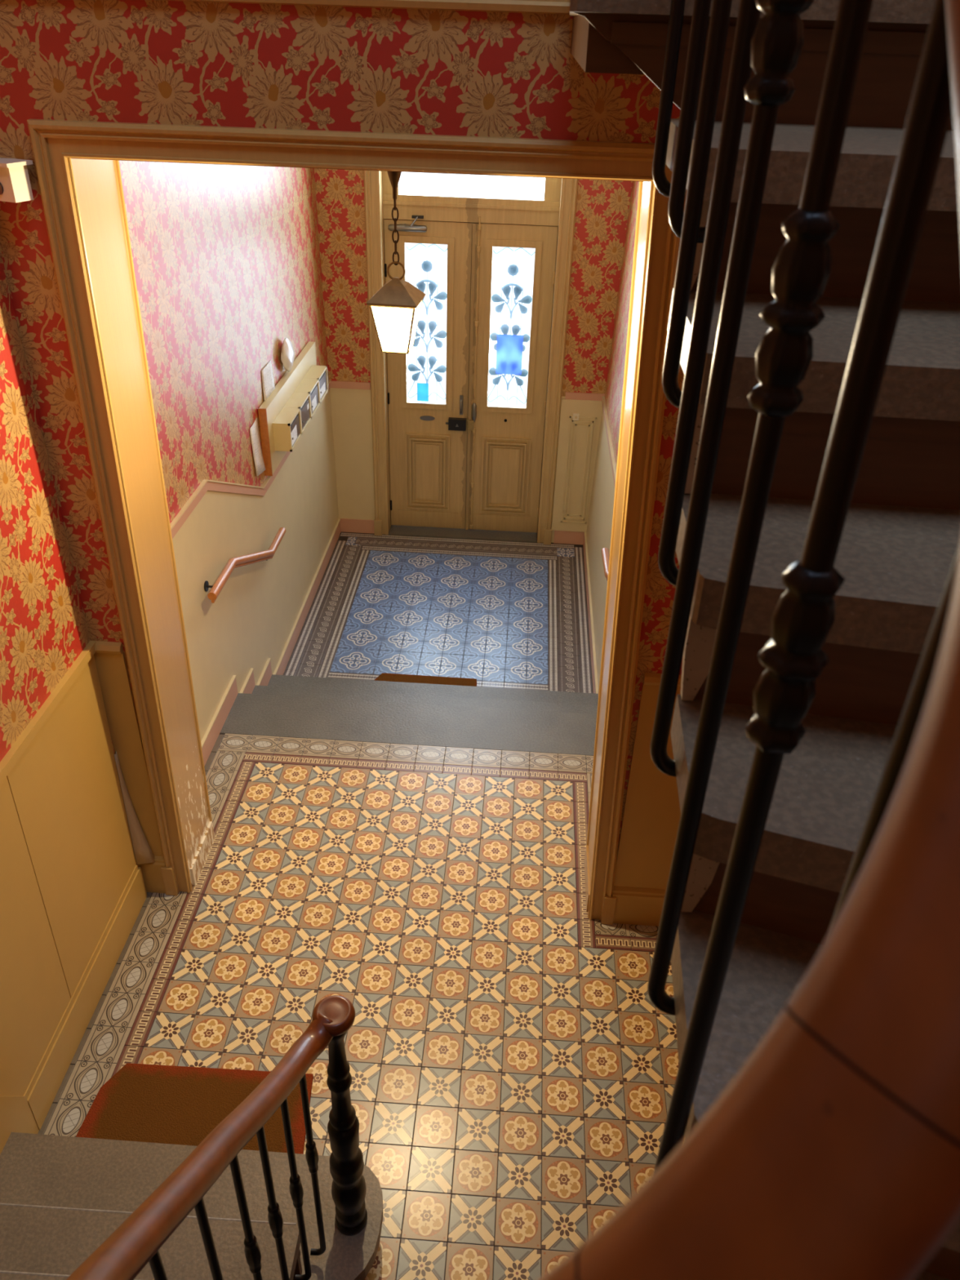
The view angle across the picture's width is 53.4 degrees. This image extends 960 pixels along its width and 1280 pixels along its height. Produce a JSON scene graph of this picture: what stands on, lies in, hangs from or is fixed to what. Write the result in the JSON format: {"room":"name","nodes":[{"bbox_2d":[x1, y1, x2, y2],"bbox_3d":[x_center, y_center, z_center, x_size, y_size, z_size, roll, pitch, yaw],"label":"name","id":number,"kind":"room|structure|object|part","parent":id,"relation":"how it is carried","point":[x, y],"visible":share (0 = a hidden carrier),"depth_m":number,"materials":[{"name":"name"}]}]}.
{"room":"stairwell","nodes":[
{"label":"stairwell","id":0,"kind":"room"},
{"bbox_2d":[0,248,155,1154],"bbox_3d":[-1.446,-0.523,0.654,0.223,6.400,3.880,3,33,2],"label":"wall","id":1,"kind":"structure","parent":0,"point":[73,842],"depth_m":3.02,"materials":[{"name":"paper"}]},
{"bbox_3d":[-1.371,0.331,2.821,0.022,0.032,1.154,3,33,2],"label":"chair rail","id":2,"kind":"part","parent":1,"relation":"part of","materials":[{"name":"paint"}]},
{"bbox_3d":[-1.404,1.251,3.466,0.018,0.165,0.992,3,33,2],"label":"skirting","id":3,"kind":"part","parent":1,"relation":"part of","materials":[{"name":"paint"}]},
{"bbox_2d":[119,160,341,766],"bbox_3d":[-1.296,-1.221,5.324,0.207,3.429,4.120,3,33,2],"label":"wall","id":4,"kind":"structure","parent":0,"point":[226,258],"depth_m":4.82,"materials":[{"name":"paper"}]},
{"bbox_3d":[-1.313,-0.434,4.013,0.014,0.052,1.067,3,33,2],"label":"dado rail","id":5,"kind":"part","parent":4,"relation":"part of","materials":[{"name":"pink paint"}]},
{"bbox_3d":[-1.332,0.526,4.632,0.016,0.115,1.061,3,33,2],"label":"skirting","id":6,"kind":"part","parent":4,"relation":"part of","materials":[{"name":"pink paint"}]},
{"bbox_3d":[-1.259,-0.784,4.944,0.014,0.478,0.880,3,33,2],"label":"dado rail","id":7,"kind":"part","parent":4,"relation":"part of","materials":[{"name":"pink paint"}]},
{"bbox_2d":[204,527,285,603],"bbox_3d":[-1.229,-0.419,5.022,0.099,0.357,1.287,3,33,2],"label":"wall handrail","id":8,"kind":"object","parent":4,"relation":"attached to","point":[240,561],"visible":1,"depth_m":4.75,"materials":[{"name":"brown wood"}]},
{"bbox_3d":[-1.295,0.290,5.283,0.016,0.115,0.291,3,33,2],"label":"skirting","id":9,"kind":"part","parent":4,"relation":"part of","materials":[{"name":"pink paint"}]},
{"bbox_2d":[249,417,265,475],"bbox_3d":[-1.227,-1.056,5.277,0.025,0.300,0.160,3,33,2],"label":"paper notice","id":10,"kind":"object","parent":4,"relation":"attached to","point":[255,437],"visible":1,"depth_m":5.27,"materials":[{"name":"white paper"}]},
{"bbox_3d":[-1.279,0.251,5.630,0.016,0.115,0.333,3,33,2],"label":"skirting","id":11,"kind":"part","parent":4,"relation":"part of","materials":[{"name":"pink paint"}]},
{"bbox_2d":[261,360,275,400],"bbox_3d":[-1.205,-1.473,5.438,0.015,0.185,0.245,3,33,2],"label":"paper notice","id":12,"kind":"object","parent":4,"relation":"attached to","point":[268,387],"visible":1,"depth_m":5.43,"materials":[{"name":"white paper"}]},
{"bbox_2d":[257,341,316,475],"bbox_3d":[-1.168,-1.470,5.930,0.045,0.396,1.338,3,33,2],"label":"board","id":13,"kind":"object","parent":4,"relation":"attached to","point":[271,407],"visible":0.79,"depth_m":5.55,"materials":[{"name":"brown wood"}]},
{"bbox_2d":[272,407,302,451],"bbox_3d":[-1.122,-1.232,5.575,0.102,0.166,0.272,3,33,2],"label":"mailbox","id":14,"kind":"object","parent":13,"relation":"attached to","point":[286,426],"visible":1,"depth_m":5.49,"materials":[{"name":"grey wood"}]},
{"bbox_3d":[-1.079,-1.229,5.573,0.012,0.166,0.272,3,33,2],"label":"frame","id":15,"kind":"part","parent":14,"relation":"part of","materials":[{"name":"beige wood"}]},
{"bbox_2d":[283,391,311,434],"bbox_3d":[-1.106,-1.380,5.804,0.102,0.166,0.272,3,33,2],"label":"mailbox","id":16,"kind":"object","parent":13,"relation":"attached to","point":[298,399],"visible":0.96,"depth_m":5.79,"materials":[{"name":"grey"}]},
{"bbox_3d":[-1.063,-1.378,5.802,0.012,0.166,0.272,3,33,2],"label":"frame","id":17,"kind":"part","parent":16,"relation":"part of","materials":[{"name":"beige wood"}]},
{"bbox_2d":[293,377,319,417],"bbox_3d":[-1.090,-1.528,6.033,0.102,0.166,0.272,3,33,2],"label":"mailbox","id":18,"kind":"object","parent":13,"relation":"attached to","point":[306,384],"visible":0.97,"depth_m":6.02,"materials":[{"name":"grey"}]},
{"bbox_3d":[-1.047,-1.526,6.032,0.012,0.166,0.272,3,33,2],"label":"frame","id":19,"kind":"part","parent":18,"relation":"part of","materials":[{"name":"beige wood"}]},
{"bbox_2d":[303,364,328,404],"bbox_3d":[-1.074,-1.677,6.262,0.102,0.166,0.272,3,33,2],"label":"mailbox","id":20,"kind":"object","parent":13,"relation":"attached to","point":[320,372],"visible":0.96,"depth_m":6.25,"materials":[{"name":"grey wood"}]},
{"bbox_3d":[-1.031,-1.674,6.261,0.012,0.166,0.272,3,33,2],"label":"frame","id":21,"kind":"part","parent":20,"relation":"part of","materials":[{"name":"beige wood"}]},
{"bbox_2d":[280,337,294,372],"bbox_3d":[-1.155,-1.713,5.736,0.065,0.205,0.229,3,33,2],"label":"plastic bag","id":22,"kind":"object","parent":4,"relation":"hanging from","point":[287,354],"visible":1,"depth_m":5.67,"materials":[{"name":"white plastic"}]},
{"bbox_3d":[-1.178,-1.377,6.271,0.014,0.072,1.998,3,33,2],"label":"dado rail","id":23,"kind":"part","parent":4,"relation":"part of","materials":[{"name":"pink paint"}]},
{"bbox_3d":[-1.205,-0.319,6.799,0.016,0.115,2.255,3,33,2],"label":"skirting","id":24,"kind":"part","parent":4,"relation":"part of","materials":[{"name":"pink paint"}]},
{"bbox_2d":[0,0,684,926],"bbox_3d":[0.033,-1.572,2.347,2.950,6.400,0.330,3,33,2],"label":"wall","id":25,"kind":"structure","parent":0,"point":[344,68],"depth_m":2.37,"materials":[{"name":"paper"}]},
{"bbox_2d":[0,157,33,202],"bbox_3d":[-1.222,-1.190,2.471,0.107,0.092,0.085,15,35,19],"label":"detector","id":26,"kind":"object","parent":25,"relation":"attached to","point":[15,182],"visible":1,"depth_m":2.45,"materials":[{"name":"beige plastic"}]},
{"bbox_3d":[-1.294,0.029,3.300,0.110,0.040,0.028,3,33,2],"label":"chair rail","id":27,"kind":"part","parent":25,"relation":"part of","materials":[{"name":"paint"}]},
{"bbox_3d":[-1.326,0.952,3.898,0.110,0.200,0.030,3,33,2],"label":"skirting","id":28,"kind":"part","parent":25,"relation":"part of","materials":[{"name":"paint"}]},
{"bbox_2d":[26,119,687,924],"bbox_3d":[-0.326,-0.172,3.281,1.834,2.815,0.350,3,33,2],"label":"trim","id":29,"kind":"structure","parent":25,"relation":"attached to","point":[77,162],"depth_m":2.84,"materials":[{"name":"paint"}]},
{"bbox_2d":[159,0,570,14],"bbox_3d":[-0.541,-1.530,2.241,1.507,0.059,0.022,3,33,2],"label":"trim","id":30,"kind":"structure","parent":25,"relation":"attached to","point":[537,6],"depth_m":2.23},
{"bbox_2d":[366,171,425,354],"bbox_3d":[-0.240,-1.082,2.725,0.146,0.505,0.146,5,33,5],"label":"hanging lantern","id":31,"kind":"object","parent":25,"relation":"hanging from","point":[397,293],"visible":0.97,"depth_m":2.73,"materials":[{"name":"grey metal"}]},
{"bbox_3d":[-0.244,-0.954,2.809,0.036,0.075,0.035,3,33,2],"label":"bulb","id":32,"kind":"part","parent":31,"relation":"part of","materials":[{"name":"white glass"}]},
{"bbox_3d":[0.916,1.080,3.823,0.785,0.200,0.030,3,33,2],"label":"skirting","id":33,"kind":"part","parent":25,"relation":"part of","materials":[{"name":"paint"}]},
{"bbox_3d":[0.949,0.157,3.224,0.785,0.040,0.028,3,33,2],"label":"chair rail","id":34,"kind":"part","parent":25,"relation":"part of","materials":[{"name":"paint"}]},
{"bbox_2d":[37,733,684,1279],"bbox_3d":[-0.125,1.917,2.753,2.695,0.100,4.905,3,33,2],"label":"floor","id":35,"kind":"structure","parent":0,"point":[513,1065],"depth_m":3.59,"materials":[{"name":"tile"}]},
{"bbox_2d":[75,1062,313,1154],"bbox_3d":[-0.926,1.568,3.139,0.749,0.016,0.355,3,33,2],"label":"doormat","id":36,"kind":"object","parent":35,"relation":"on","point":[171,1104],"visible":0.7,"depth_m":3.16,"materials":[{"name":"brown fabric"}]},
{"bbox_2d":[0,0,959,1279],"bbox_3d":[-0.096,0.854,1.435,2.724,3.119,3.906,3,33,2],"label":"staircase","id":37,"kind":"structure","parent":35,"relation":"on","point":[61,1197],"depth_m":1.08,"materials":[{"name":"stone"}]},
{"bbox_2d":[66,0,959,1279],"bbox_3d":[-0.097,0.121,1.390,0.698,4.051,2.052,3,33,2],"label":"stair railing","id":38,"kind":"object","parent":37,"relation":"on","point":[833,1153],"visible":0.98,"depth_m":0.47,"materials":[{"name":"brown wood"}]},
{"bbox_3d":[-0.340,0.875,2.223,0.100,0.040,0.100,3,33,2],"label":"rail knob","id":39,"kind":"part","parent":38,"relation":"part of","materials":[{"name":"brown wood"}]},
{"bbox_3d":[-0.354,1.273,2.481,0.096,0.917,0.096,3,33,2],"label":"newel post","id":40,"kind":"part","parent":38,"relation":"part of","materials":[{"name":"black metal"}]},
{"bbox_2d":[283,524,593,693],"bbox_3d":[-0.241,0.003,6.543,2.100,0.112,3.320,3,33,2],"label":"floor","id":41,"kind":"structure","parent":0,"point":[500,609],"depth_m":6.77,"materials":[{"name":"tile"}]},
{"bbox_2d":[220,674,598,755],"bbox_3d":[-0.304,0.461,5.322,2.001,0.469,0.960,3,33,2],"label":"stone steps","id":42,"kind":"structure","parent":41,"relation":"on","point":[482,717],"depth_m":5.00,"materials":[{"name":"grey stone"}]},
{"bbox_2d":[373,672,476,686],"bbox_3d":[-0.348,0.307,5.972,0.670,0.016,0.280,3,33,2],"label":"doormat","id":43,"kind":"object","parent":41,"relation":"on","point":[383,677],"visible":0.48,"depth_m":6.04,"materials":[{"name":"brown fabric"}]},
{"bbox_2d":[314,168,632,544],"bbox_3d":[-0.051,-2.227,6.938,2.500,3.429,0.196,3,33,2],"label":"wall","id":44,"kind":"structure","parent":0,"point":[602,206],"depth_m":6.77,"materials":[{"name":"paper"}]},
{"bbox_3d":[-0.972,-1.898,7.109,0.312,0.050,0.016,3,33,2],"label":"dado rail","id":45,"kind":"part","parent":44,"relation":"part of","materials":[{"name":"pink paint"}]},
{"bbox_3d":[-1.006,-0.926,7.742,0.312,0.117,0.014,3,33,2],"label":"skirting","id":46,"kind":"part","parent":44,"relation":"part of","materials":[{"name":"pink paint"}]},
{"bbox_2d":[363,170,578,544],"bbox_3d":[-0.089,-2.196,6.947,1.430,3.166,0.229,3,33,2],"label":"door","id":47,"kind":"structure","parent":44,"relation":"in","point":[464,461],"depth_m":7.11,"materials":[{"name":"paint"}]},
{"bbox_2d":[387,215,426,232],"bbox_3d":[-0.500,-2.857,6.556,0.267,0.105,0.096,3,33,2],"label":"door closer","id":48,"kind":"object","parent":47,"relation":"attached to","point":[401,227],"depth_m":6.57,"materials":[{"name":"silver metal"}]},
{"bbox_3d":[-0.471,-2.873,6.546,0.072,0.063,0.072,29,42,35],"label":"arm","id":49,"kind":"part","parent":48,"relation":"part of","materials":[{"name":"silver metal"}]},
{"bbox_2d":[417,382,428,401],"bbox_3d":[-0.433,-1.880,7.249,0.085,0.140,0.002,3,33,2],"label":"card","id":50,"kind":"object","parent":47,"relation":"attached to","point":[422,388],"visible":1,"depth_m":7.25,"materials":[{"name":"blue paper"}]},
{"bbox_3d":[-0.390,-2.286,6.966,0.387,1.234,0.014,3,33,2],"label":"glazing frame","id":51,"kind":"part","parent":47,"relation":"part of","materials":[{"name":"paint"}]},
{"bbox_3d":[-0.416,-1.329,7.581,0.282,0.567,0.026,3,33,2],"label":"panel moulding","id":52,"kind":"part","parent":47,"relation":"part of","materials":[{"name":"paint"}]},
{"bbox_3d":[-0.415,-1.331,7.584,0.226,0.511,0.018,3,33,2],"label":"panel moulding","id":53,"kind":"part","parent":47,"relation":"part of","materials":[{"name":"paint"}]},
{"bbox_3d":[-0.415,-1.331,7.584,0.350,0.635,0.018,3,33,2],"label":"panel moulding","id":54,"kind":"part","parent":47,"relation":"part of","materials":[{"name":"paint"}]},
{"bbox_3d":[-0.425,-0.993,7.811,0.490,0.130,0.006,3,33,2],"label":"kick rail","id":55,"kind":"part","parent":47,"relation":"part of","materials":[{"name":"paint"}]},
{"bbox_3d":[-0.143,-1.778,7.253,0.025,0.150,0.057,3,33,2],"label":"handle","id":56,"kind":"part","parent":47,"relation":"part of","materials":[{"name":"silver metal"}]},
{"bbox_3d":[-0.049,-3.277,6.339,1.208,0.615,0.050,3,33,2],"label":"transom frame","id":57,"kind":"part","parent":47,"relation":"part of","materials":[{"name":"paint"}]},
{"bbox_3d":[-0.044,-1.734,7.284,0.040,0.150,0.039,3,33,2],"label":"bolt knob","id":58,"kind":"part","parent":47,"relation":"part of","materials":[{"name":"silver metal"}]},
{"bbox_3d":[-0.038,-1.909,7.177,0.014,2.360,0.013,3,33,2],"label":"bolt rod","id":59,"kind":"part","parent":47,"relation":"part of","materials":[{"name":"paint"}]},
{"bbox_3d":[0.175,-0.959,7.791,0.466,0.130,0.006,3,33,2],"label":"kick rail","id":60,"kind":"part","parent":47,"relation":"part of","materials":[{"name":"paint"}]},
{"bbox_3d":[0.200,-1.296,7.563,0.253,0.511,0.018,3,33,2],"label":"panel moulding","id":61,"kind":"part","parent":47,"relation":"part of","materials":[{"name":"paint"}]},
{"bbox_3d":[0.199,-1.294,7.560,0.309,0.567,0.026,3,33,2],"label":"panel moulding","id":62,"kind":"part","parent":47,"relation":"part of","materials":[{"name":"paint"}]},
{"bbox_3d":[0.200,-1.296,7.563,0.377,0.635,0.018,3,33,2],"label":"panel moulding","id":63,"kind":"part","parent":47,"relation":"part of","materials":[{"name":"paint"}]},
{"bbox_2d":[495,334,523,374],"bbox_3d":[0.217,-2.108,7.055,0.190,0.290,0.002,3,33,2],"label":"notice","id":64,"kind":"object","parent":47,"relation":"attached to","point":[509,347],"visible":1,"depth_m":7.05,"materials":[{"name":"blue paper"}]},
{"bbox_3d":[0.222,-2.251,6.946,0.384,1.234,0.014,3,33,2],"label":"glazing frame","id":65,"kind":"part","parent":47,"relation":"part of","materials":[{"name":"glass"}]},
{"bbox_3d":[0.747,-0.826,7.683,0.300,0.117,0.014,3,33,2],"label":"skirting","id":66,"kind":"part","parent":44,"relation":"part of","materials":[{"name":"pink paint"}]},
{"bbox_2d":[551,398,602,532],"bbox_3d":[0.748,-1.319,7.343,0.321,1.075,0.045,3,33,2],"label":"wall panel","id":67,"kind":"object","parent":44,"relation":"attached to","point":[578,440],"depth_m":7.32,"materials":[{"name":"beige paint"}]},
{"bbox_3d":[0.715,-1.661,7.110,0.044,0.050,0.023,3,33,2],"label":"push button","id":68,"kind":"part","parent":67,"relation":"part of","materials":[{"name":"beige plastic"}]},
{"bbox_3d":[0.757,-1.299,7.354,0.110,0.750,0.010,3,33,2],"label":"panel moulding","id":69,"kind":"part","parent":67,"relation":"part of","materials":[{"name":"beige paint"}]},
{"bbox_3d":[0.757,-1.298,7.352,0.160,0.810,0.014,3,33,2],"label":"panel moulding","id":70,"kind":"part","parent":67,"relation":"part of","materials":[{"name":"beige paint"}]},
{"bbox_3d":[0.757,-1.299,7.354,0.200,0.870,0.010,3,33,2],"label":"panel moulding","id":71,"kind":"part","parent":67,"relation":"part of","materials":[{"name":"beige paint"}]},
{"bbox_3d":[0.781,-1.798,7.050,0.300,0.050,0.016,3,33,2],"label":"dado rail","id":72,"kind":"part","parent":44,"relation":"part of","materials":[{"name":"pink paint"}]},
{"bbox_2d":[582,181,639,694],"bbox_3d":[0.896,-1.096,5.250,0.258,3.429,4.120,3,33,2],"label":"wall","id":73,"kind":"structure","parent":0,"point":[597,535],"depth_m":6.33,"materials":[{"name":"paint"}]},
{"bbox_3d":[0.777,-0.206,6.732,0.018,0.115,2.255,3,33,2],"label":"skirting","id":74,"kind":"part","parent":73,"relation":"part of","materials":[{"name":"pink paint"}]},
{"bbox_2d":[601,547,609,580],"bbox_3d":[0.691,-0.279,4.653,0.117,0.342,1.174,3,33,2],"label":"wall handrail","id":75,"kind":"object","parent":73,"relation":"attached to","point":[605,551],"visible":0.11,"depth_m":5.07,"materials":[{"name":"brown wood"}]},
{"bbox_3d":[0.854,-1.265,6.244,0.015,0.072,1.925,3,33,2],"label":"dado rail","id":76,"kind":"part","parent":73,"relation":"part of","materials":[{"name":"pink paint"}]}
]}

